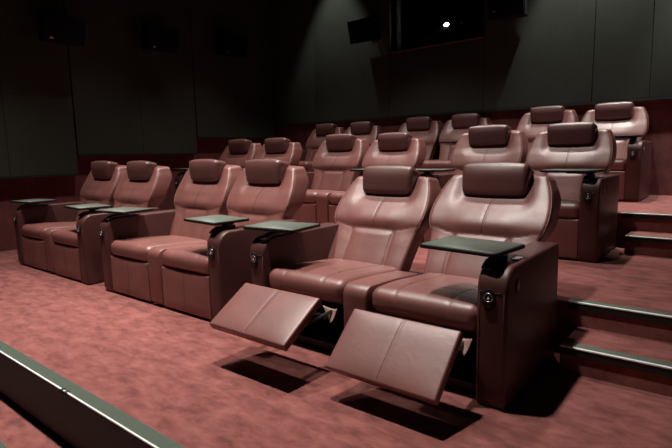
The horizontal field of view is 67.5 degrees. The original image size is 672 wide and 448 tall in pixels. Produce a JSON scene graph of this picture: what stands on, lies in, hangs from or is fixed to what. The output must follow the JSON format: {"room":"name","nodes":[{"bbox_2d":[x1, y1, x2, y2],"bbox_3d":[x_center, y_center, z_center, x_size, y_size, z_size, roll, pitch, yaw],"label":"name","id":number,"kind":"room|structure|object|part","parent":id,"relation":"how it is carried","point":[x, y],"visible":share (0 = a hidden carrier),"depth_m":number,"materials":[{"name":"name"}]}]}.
{"room":"movie theater","nodes":[
{"label":"movie theater","id":0,"kind":"room"},
{"bbox_2d":[0,0,274,251],"bbox_3d":[-4.040,-1.844,6.733,0.278,6.100,8.800,5,10,38],"label":"wall","id":1,"kind":"structure","parent":0,"point":[64,109],"depth_m":7.52,"materials":[{"name":"grey fabric"}]},
{"bbox_3d":[-5.197,-0.414,5.312,0.128,0.022,4.815,5,10,38],"label":"panel trim","id":2,"kind":"part","parent":1,"relation":"part of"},
{"bbox_3d":[-5.245,-2.522,5.020,0.120,4.235,4.815,5,10,38],"label":"fabric panel","id":3,"kind":"part","parent":1,"relation":"part of","materials":[{"name":"grey fabric"}]},
{"bbox_2d":[39,11,84,46],"bbox_3d":[-3.641,-2.549,6.586,0.444,0.412,0.520,5,10,38],"label":"wall speaker","id":4,"kind":"object","parent":1,"relation":"attached to","point":[53,27],"visible":1,"depth_m":6.45,"materials":[{"name":"fabric"}]},
{"bbox_3d":[-3.107,-3.071,7.659,0.120,3.965,2.020,5,10,38],"label":"fabric panel","id":5,"kind":"part","parent":1,"relation":"part of","materials":[{"name":"grey fabric"}]},
{"bbox_3d":[-3.062,-1.097,7.932,0.128,0.022,2.020,5,10,38],"label":"panel trim","id":6,"kind":"part","parent":1,"relation":"part of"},
{"bbox_2d":[142,24,179,54],"bbox_3d":[-2.734,-2.825,7.701,0.444,0.412,0.520,5,10,38],"label":"wall speaker","id":7,"kind":"object","parent":1,"relation":"attached to","point":[154,38],"visible":1,"depth_m":7.56,"materials":[{"name":"fabric"}]},
{"bbox_3d":[-1.890,-3.442,9.153,0.120,3.695,1.855,5,10,38],"label":"fabric panel","id":8,"kind":"part","parent":1,"relation":"part of","materials":[{"name":"grey fabric"}]},
{"bbox_3d":[-1.848,-1.601,9.407,0.128,0.022,1.855,5,10,38],"label":"panel trim","id":9,"kind":"part","parent":1,"relation":"part of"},
{"bbox_3d":[-1.865,-3.103,8.768,0.444,0.412,0.520,5,10,38],"label":"wall speaker","id":10,"kind":"object","parent":1,"relation":"attached to","visible":0},
{"bbox_2d":[224,34,247,58],"bbox_3d":[-1.723,-3.058,8.661,0.083,0.330,0.496,5,10,38],"label":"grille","id":11,"kind":"object","parent":10,"relation":"attached to","point":[235,46],"depth_m":8.64,"materials":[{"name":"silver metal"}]},
{"bbox_2d":[0,195,671,447],"bbox_3d":[-0.034,0.796,3.919,10.100,1.482,8.800,5,10,38],"label":"floor","id":12,"kind":"structure","parent":0,"point":[196,384],"depth_m":2.65,"materials":[{"name":"red carpet"}]},
{"bbox_2d":[0,441,7,447],"bbox_3d":[-1.367,1.202,2.280,10.100,0.048,0.076,5,10,38],"label":"trim","id":13,"kind":"structure","parent":12,"relation":"attached to","point":[2,445],"depth_m":2.59,"materials":[{"name":"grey metal"}]},
{"bbox_2d":[10,161,171,284],"bbox_3d":[-2.690,-0.116,5.547,1.760,1.148,1.051,5,10,38],"label":"loveseat","id":14,"kind":"object","parent":12,"relation":"on","point":[63,238],"visible":0.74,"depth_m":5.35,"materials":[{"name":"leather"}]},
{"bbox_2d":[10,199,56,203],"bbox_3d":[-3.416,-0.260,5.677,0.416,0.019,0.316,4,9,31],"label":"tray","id":15,"kind":"object","parent":14,"relation":"on","point":[28,201],"depth_m":5.61,"materials":[{"name":"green plastic"}]},
{"bbox_3d":[-3.313,0.090,5.933,0.136,0.661,0.804,5,10,38],"label":"armrest","id":16,"kind":"part","parent":14,"relation":"part of","materials":[{"name":"leather"}]},
{"bbox_2d":[21,221,76,239],"bbox_3d":[-3.065,0.051,5.644,0.610,0.148,0.672,5,10,38],"label":"seat cushion","id":17,"kind":"object","parent":14,"relation":"on","point":[30,230],"depth_m":5.45,"materials":[{"name":"red leather"}]},
{"bbox_2d":[52,228,77,246],"bbox_3d":[-2.452,0.105,5.159,0.610,0.148,0.672,5,10,38],"label":"seat cushion","id":18,"kind":"object","parent":14,"relation":"on","point":[66,237],"depth_m":4.93,"materials":[{"name":"red leather"}]},
{"bbox_2d":[64,203,111,209],"bbox_3d":[-2.406,-0.169,4.877,0.416,0.019,0.316,7,11,44],"label":"tray","id":19,"kind":"object","parent":14,"relation":"on","point":[95,206],"depth_m":4.79,"materials":[{"name":"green plastic"}]},
{"bbox_3d":[-2.784,-0.308,5.959,0.751,0.766,0.454,5,10,38],"label":"backrest","id":20,"kind":"part","parent":14,"relation":"part of","materials":[{"name":"red leather"}]},
{"bbox_3d":[-2.123,0.196,4.991,0.140,0.661,0.804,5,10,38],"label":"armrest","id":21,"kind":"part","parent":14,"relation":"part of","materials":[{"name":"leather"}]},
{"bbox_3d":[-2.166,-0.249,5.480,0.751,0.755,0.471,5,10,38],"label":"backrest","id":22,"kind":"part","parent":14,"relation":"part of","materials":[{"name":"red leather"}]},
{"bbox_2d":[0,340,184,447],"bbox_3d":[-1.198,0.996,2.470,10.100,0.286,0.081,5,10,38],"label":"trim","id":23,"kind":"structure","parent":12,"relation":"attached to","point":[78,416],"depth_m":2.56,"materials":[{"name":"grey metal"}]},
{"bbox_2d":[95,159,308,319],"bbox_3d":[-1.157,0.022,4.334,1.760,1.148,1.051,5,10,38],"label":"loveseat","id":24,"kind":"object","parent":12,"relation":"on","point":[193,257],"visible":0.94,"depth_m":4.14,"materials":[{"name":"leather"}]},
{"bbox_2d":[95,207,152,213],"bbox_3d":[-1.883,-0.122,4.463,0.416,0.019,0.316,4,9,31],"label":"tray","id":25,"kind":"object","parent":24,"relation":"on","point":[119,210],"depth_m":4.39,"materials":[{"name":"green plastic"}]},
{"bbox_3d":[-1.780,0.227,4.719,0.136,0.661,0.804,5,10,38],"label":"armrest","id":26,"kind":"part","parent":24,"relation":"part of","materials":[{"name":"leather"}]},
{"bbox_2d":[111,235,206,261],"bbox_3d":[-1.532,0.188,4.431,0.610,0.148,0.672,5,10,38],"label":"seat cushion","id":27,"kind":"object","parent":24,"relation":"on","point":[124,248],"depth_m":4.26,"materials":[{"name":"red leather"}]},
{"bbox_2d":[162,244,208,274],"bbox_3d":[-0.919,0.243,3.945,0.610,0.148,0.672,5,10,38],"label":"seat cushion","id":28,"kind":"object","parent":24,"relation":"on","point":[189,259],"depth_m":3.72,"materials":[{"name":"red leather"}]},
{"bbox_3d":[-1.251,-0.171,4.746,0.751,0.766,0.454,5,10,38],"label":"backrest","id":29,"kind":"part","parent":24,"relation":"part of","materials":[{"name":"red leather"}]},
{"bbox_2d":[184,215,248,225],"bbox_3d":[-0.873,-0.032,3.663,0.416,0.019,0.316,7,11,44],"label":"tray","id":30,"kind":"object","parent":24,"relation":"on","point":[224,220],"depth_m":3.58,"materials":[{"name":"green plastic"}]},
{"bbox_3d":[-0.590,0.334,3.777,0.140,0.661,0.804,5,10,38],"label":"armrest","id":31,"kind":"part","parent":24,"relation":"part of","materials":[{"name":"leather"}]},
{"bbox_3d":[-0.633,-0.112,4.266,0.751,0.755,0.471,5,10,38],"label":"backrest","id":32,"kind":"part","parent":24,"relation":"part of","materials":[{"name":"red leather"}]},
{"bbox_2d":[172,138,301,190],"bbox_3d":[-1.405,-0.654,7.206,1.760,1.142,1.066,5,10,38],"label":"loveseat","id":33,"kind":"object","parent":12,"relation":"on","point":[238,151],"visible":0.32,"depth_m":7.26,"materials":[{"name":"leather"}]},
{"bbox_3d":[-2.033,-0.451,7.586,0.136,0.661,0.804,5,10,38],"label":"armrest","id":34,"kind":"part","parent":33,"relation":"part of","materials":[{"name":"leather"}]},
{"bbox_3d":[-1.499,-0.845,7.619,0.751,0.766,0.454,5,9,38],"label":"backrest","id":35,"kind":"part","parent":33,"relation":"part of","materials":[{"name":"red leather"}]},
{"bbox_3d":[-0.881,-0.785,7.139,0.751,0.755,0.471,5,9,38],"label":"backrest","id":36,"kind":"part","parent":33,"relation":"part of","materials":[{"name":"red leather"}]},
{"bbox_2d":[298,121,382,175],"bbox_3d":[-0.131,-1.192,8.706,1.760,1.135,1.081,5,10,38],"label":"loveseat","id":37,"kind":"object","parent":12,"relation":"on","point":[367,130],"visible":0.27,"depth_m":8.94,"materials":[{"name":"leather"}]},
{"bbox_3d":[-0.764,-0.991,9.079,0.136,0.661,0.804,5,10,38],"label":"armrest","id":38,"kind":"part","parent":37,"relation":"part of","materials":[{"name":"leather"}]},
{"bbox_2d":[298,161,312,169],"bbox_3d":[-0.516,-1.030,8.790,0.610,0.148,0.672,5,10,38],"label":"seat cushion","id":39,"kind":"object","parent":37,"relation":"on","point":[305,164],"depth_m":8.40,"materials":[{"name":"red leather"}]},
{"bbox_3d":[-0.225,-1.380,9.118,0.751,0.766,0.454,5,7,38],"label":"backrest","id":40,"kind":"part","parent":37,"relation":"part of","materials":[{"name":"red leather"}]},
{"bbox_3d":[0.392,-1.321,8.639,0.751,0.755,0.471,5,7,38],"label":"backrest","id":41,"kind":"part","parent":37,"relation":"part of","materials":[{"name":"red leather"}]},
{"bbox_2d":[293,132,426,223],"bbox_3d":[0.121,-0.519,6.008,1.760,1.142,1.081,5,10,38],"label":"loveseat","id":42,"kind":"object","parent":12,"relation":"on","point":[340,159],"visible":0.5,"depth_m":6.04,"materials":[{"name":"leather"}]},
{"bbox_3d":[-0.512,-0.315,6.381,0.136,0.661,0.804,5,10,38],"label":"armrest","id":43,"kind":"part","parent":42,"relation":"part of","materials":[{"name":"leather"}]},
{"bbox_2d":[303,189,344,203],"bbox_3d":[-0.264,-0.354,6.093,0.610,0.148,0.672,5,10,38],"label":"seat cushion","id":44,"kind":"object","parent":42,"relation":"on","point":[311,195],"depth_m":5.74,"materials":[{"name":"red leather"}]},
{"bbox_2d":[330,192,344,204],"bbox_3d":[0.349,-0.299,5.607,0.610,0.148,0.672,5,10,38],"label":"seat cushion","id":45,"kind":"object","parent":42,"relation":"on","point":[335,197],"depth_m":5.48,"materials":[{"name":"red leather"}]},
{"bbox_3d":[0.022,-0.708,6.414,0.751,0.766,0.454,5,9,38],"label":"backrest","id":46,"kind":"part","parent":42,"relation":"part of","materials":[{"name":"red leather"}]},
{"bbox_3d":[0.644,-0.644,5.941,0.751,0.755,0.471,5,7,38],"label":"backrest","id":47,"kind":"part","parent":42,"relation":"part of","materials":[{"name":"red leather"}]},
{"bbox_2d":[210,162,560,409],"bbox_3d":[0.276,0.203,2.996,1.774,1.099,1.594,5,10,38],"label":"loveseat","id":48,"kind":"object","parent":12,"relation":"on","point":[479,319],"visible":1,"depth_m":2.76,"materials":[{"name":"red leather"}]},
{"bbox_2d":[243,221,319,232],"bbox_3d":[-0.350,0.015,3.249,0.416,0.019,0.316,4,9,31],"label":"tray","id":49,"kind":"object","parent":48,"relation":"on","point":[273,226],"depth_m":3.19,"materials":[{"name":"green plastic"}]},
{"bbox_3d":[-0.247,0.364,3.506,0.136,0.661,0.804,5,10,38],"label":"armrest","id":50,"kind":"part","parent":48,"relation":"part of","materials":[{"name":"leather"}]},
{"bbox_2d":[269,258,396,302],"bbox_3d":[0.000,0.325,3.217,0.610,0.148,0.672,5,10,38],"label":"seat cushion","id":51,"kind":"object","parent":48,"relation":"on","point":[326,279],"depth_m":3.05,"materials":[{"name":"red leather"}]},
{"bbox_3d":[0.315,0.012,3.579,0.751,0.697,0.581,5,10,38],"label":"backrest","id":52,"kind":"part","parent":48,"relation":"part of","materials":[{"name":"red leather"}]},
{"bbox_3d":[0.351,0.547,3.052,1.396,0.400,0.600,5,10,38],"label":"frame","id":53,"kind":"part","parent":48,"relation":"part of","materials":[{"name":"brown leather"}]},
{"bbox_2d":[372,273,478,330],"bbox_3d":[0.614,0.380,2.732,0.610,0.148,0.672,5,10,38],"label":"seat cushion","id":54,"kind":"object","parent":48,"relation":"on","point":[445,299],"depth_m":2.53,"materials":[{"name":"red leather"}]},
{"bbox_2d":[420,236,524,257],"bbox_3d":[0.660,0.105,2.449,0.416,0.019,0.316,7,11,44],"label":"tray","id":55,"kind":"object","parent":48,"relation":"on","point":[464,245],"depth_m":2.39,"materials":[{"name":"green plastic"}]},
{"bbox_3d":[0.929,0.049,3.093,0.751,0.694,0.586,5,10,38],"label":"backrest","id":56,"kind":"part","parent":48,"relation":"part of","materials":[{"name":"red leather"}]},
{"bbox_3d":[0.943,0.471,2.563,0.140,0.661,0.804,5,10,38],"label":"armrest","id":57,"kind":"part","parent":48,"relation":"part of","materials":[{"name":"leather"}]},
{"bbox_2d":[515,279,519,293],"bbox_3d":[0.821,0.282,2.272,0.006,0.072,0.048,5,10,38],"label":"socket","id":58,"kind":"object","parent":48,"relation":"attached to","point":[517,281],"depth_m":2.27,"materials":[{"name":"black plastic"}]},
{"bbox_2d":[369,113,491,173],"bbox_3d":[1.362,-1.058,7.507,1.760,1.140,1.056,5,10,38],"label":"loveseat","id":59,"kind":"object","parent":12,"relation":"on","point":[433,133],"visible":0.38,"depth_m":7.54,"materials":[{"name":"leather"}]},
{"bbox_3d":[1.273,-1.249,7.925,0.751,0.766,0.454,5,8,38],"label":"backrest","id":60,"kind":"part","parent":59,"relation":"part of","materials":[{"name":"red leather"}]},
{"bbox_2d":[420,160,450,168],"bbox_3d":[1.599,-0.841,7.116,0.610,0.148,0.672,5,10,38],"label":"seat cushion","id":61,"kind":"object","parent":59,"relation":"on","point":[428,164],"depth_m":6.88,"materials":[{"name":"red leather"}]},
{"bbox_2d":[438,141,457,142],"bbox_3d":[1.645,-1.115,6.834,0.416,0.019,0.316,7,11,44],"label":"tray","id":62,"kind":"object","parent":59,"relation":"on","point":[445,141],"depth_m":6.74,"materials":[{"name":"green plastic"}]},
{"bbox_3d":[1.886,-1.194,7.439,0.751,0.755,0.471,5,10,38],"label":"backrest","id":63,"kind":"part","parent":59,"relation":"part of","materials":[{"name":"red leather"}]},
{"bbox_2d":[416,122,619,262],"bbox_3d":[1.653,-0.385,4.781,1.765,1.152,1.061,5,10,38],"label":"loveseat","id":64,"kind":"object","parent":12,"relation":"on","point":[580,156],"visible":0.44,"depth_m":4.57,"materials":[{"name":"red leather"}]},
{"bbox_2d":[416,169,455,171],"bbox_3d":[0.922,-0.526,4.908,0.416,0.019,0.316,4,9,31],"label":"tray","id":65,"kind":"object","parent":64,"relation":"on","point":[420,170],"depth_m":4.76,"materials":[{"name":"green plastic"}]},
{"bbox_3d":[1.025,-0.177,5.165,0.136,0.661,0.804,5,10,38],"label":"armrest","id":66,"kind":"part","parent":64,"relation":"part of","materials":[{"name":"leather"}]},
{"bbox_3d":[1.551,-0.578,5.186,0.751,0.766,0.454,5,11,38],"label":"backrest","id":67,"kind":"part","parent":64,"relation":"part of","materials":[{"name":"red leather"}]},
{"bbox_2d":[559,199,579,218],"bbox_3d":[1.886,-0.161,4.390,0.610,0.148,0.672,5,10,38],"label":"seat cushion","id":68,"kind":"object","parent":64,"relation":"on","point":[570,208],"depth_m":4.01,"materials":[{"name":"red leather"}]},
{"bbox_3d":[2.175,-0.513,4.716,0.751,0.755,0.471,5,9,38],"label":"backrest","id":69,"kind":"part","parent":64,"relation":"part of","materials":[{"name":"red leather"}]},
{"bbox_2d":[540,169,604,172],"bbox_3d":[1.932,-0.436,4.108,0.416,0.019,0.316,7,11,44],"label":"tray","id":70,"kind":"object","parent":64,"relation":"on","point":[548,170],"depth_m":4.01,"materials":[{"name":"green plastic"}]},
{"bbox_3d":[2.215,-0.070,4.222,0.140,0.661,0.804,5,10,38],"label":"armrest","id":71,"kind":"part","parent":64,"relation":"part of","materials":[{"name":"leather"}]},
{"bbox_2d":[517,102,651,201],"bbox_3d":[2.887,-0.928,6.286,1.765,1.158,1.036,5,10,38],"label":"loveseat","id":72,"kind":"object","parent":12,"relation":"on","point":[629,124],"visible":0.41,"depth_m":6.05,"materials":[{"name":"leather"}]},
{"bbox_3d":[2.788,-1.125,6.695,0.751,0.766,0.454,5,13,38],"label":"backrest","id":73,"kind":"part","parent":72,"relation":"part of","materials":[{"name":"red leather"}]},
{"bbox_3d":[3.409,-1.063,6.220,0.751,0.755,0.471,5,12,38],"label":"backrest","id":74,"kind":"part","parent":72,"relation":"part of","materials":[{"name":"red leather"}]},
{"bbox_2d":[610,158,625,170],"bbox_3d":[3.127,-0.704,5.905,0.610,0.148,0.672,5,10,38],"label":"seat cushion","id":75,"kind":"object","parent":72,"relation":"on","point":[620,163],"depth_m":5.52,"materials":[{"name":"red leather"}]},
{"bbox_2d":[614,135,643,137],"bbox_3d":[3.174,-0.978,5.623,0.416,0.019,0.316,7,11,44],"label":"tray","id":76,"kind":"object","parent":72,"relation":"on","point":[618,136],"depth_m":5.47,"materials":[{"name":"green plastic"}]},
{"bbox_3d":[3.457,-0.613,5.737,0.140,0.661,0.804,5,10,38],"label":"armrest","id":77,"kind":"part","parent":72,"relation":"part of","materials":[{"name":"leather"}]},
{"bbox_2d":[560,341,671,377],"bbox_3d":[2.506,0.773,1.654,3.327,0.048,0.076,5,10,38],"label":"trim","id":78,"kind":"structure","parent":12,"relation":"attached to","point":[649,365],"depth_m":2.50,"materials":[{"name":"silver metal"}]},
{"bbox_2d":[568,298,671,324],"bbox_3d":[2.712,0.588,1.938,3.382,0.048,0.076,5,10,38],"label":"trim","id":79,"kind":"structure","parent":12,"relation":"attached to","point":[661,317],"depth_m":2.79,"materials":[{"name":"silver metal"}]},
{"bbox_2d":[621,212,671,219],"bbox_3d":[3.967,0.035,3.524,3.460,0.048,0.076,5,10,38],"label":"trim","id":80,"kind":"structure","parent":12,"relation":"attached to","point":[655,216],"depth_m":4.45,"materials":[{"name":"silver metal"}]},
{"bbox_2d":[625,234,671,244],"bbox_3d":[3.777,0.233,3.230,3.365,0.048,0.076,5,10,38],"label":"trim","id":81,"kind":"structure","parent":12,"relation":"attached to","point":[634,238],"depth_m":4.14,"materials":[{"name":"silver metal"}]},
{"bbox_2d":[270,0,671,195],"bbox_3d":[2.685,-2.027,7.033,10.100,6.100,0.216,5,10,38],"label":"wall","id":82,"kind":"structure","parent":0,"point":[577,55],"depth_m":7.30,"materials":[{"name":"grey fabric"}]},
{"bbox_3d":[-0.819,-3.645,9.510,1.069,3.435,0.060,5,10,38],"label":"fabric panel","id":83,"kind":"part","parent":82,"relation":"part of","materials":[{"name":"grey fabric"}]},
{"bbox_3d":[0.235,-3.551,8.675,1.614,3.435,0.060,5,10,38],"label":"fabric panel","id":84,"kind":"part","parent":82,"relation":"part of","materials":[{"name":"grey fabric"}]},
{"bbox_2d":[347,16,380,43],"bbox_3d":[0.504,-3.165,8.203,0.500,0.414,0.429,5,10,38],"label":"wall speaker","id":85,"kind":"object","parent":82,"relation":"attached to","point":[366,29],"visible":1,"depth_m":8.06,"materials":[{"name":"fabric"}]},
{"bbox_2d":[388,0,485,53],"bbox_3d":[1.601,-3.225,7.813,1.630,0.940,0.370,5,10,38],"label":"window","id":86,"kind":"structure","parent":82,"relation":"in","point":[419,24],"depth_m":8.05,"materials":[{"name":"black glass"}]},
{"bbox_3d":[1.506,-3.437,7.669,1.624,3.435,0.060,5,10,38],"label":"fabric panel","id":87,"kind":"part","parent":82,"relation":"part of","materials":[{"name":"grey fabric"}]},
{"bbox_3d":[2.697,-1.618,6.990,9.970,0.030,0.066,5,10,38],"label":"panel trim","id":88,"kind":"part","parent":82,"relation":"part of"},
{"bbox_2d":[487,0,527,20],"bbox_3d":[2.328,-3.075,6.706,0.500,0.660,0.493,5,10,38],"label":"wall speaker","id":89,"kind":"object","parent":82,"relation":"attached to","point":[497,10],"visible":1,"depth_m":6.62,"materials":[{"name":"fabric"}]},
{"bbox_3d":[2.710,-3.329,6.715,1.444,3.435,0.060,5,10,38],"label":"fabric panel","id":90,"kind":"part","parent":82,"relation":"part of","materials":[{"name":"grey fabric"}]},
{"bbox_3d":[3.525,-3.256,6.070,0.629,3.435,0.060,5,10,38],"label":"fabric panel","id":91,"kind":"part","parent":82,"relation":"part of","materials":[{"name":"grey fabric"}]},
{"bbox_3d":[4.308,-3.186,5.451,1.359,3.435,0.060,5,10,38],"label":"fabric panel","id":92,"kind":"part","parent":82,"relation":"part of","materials":[{"name":"grey fabric"}]}
]}

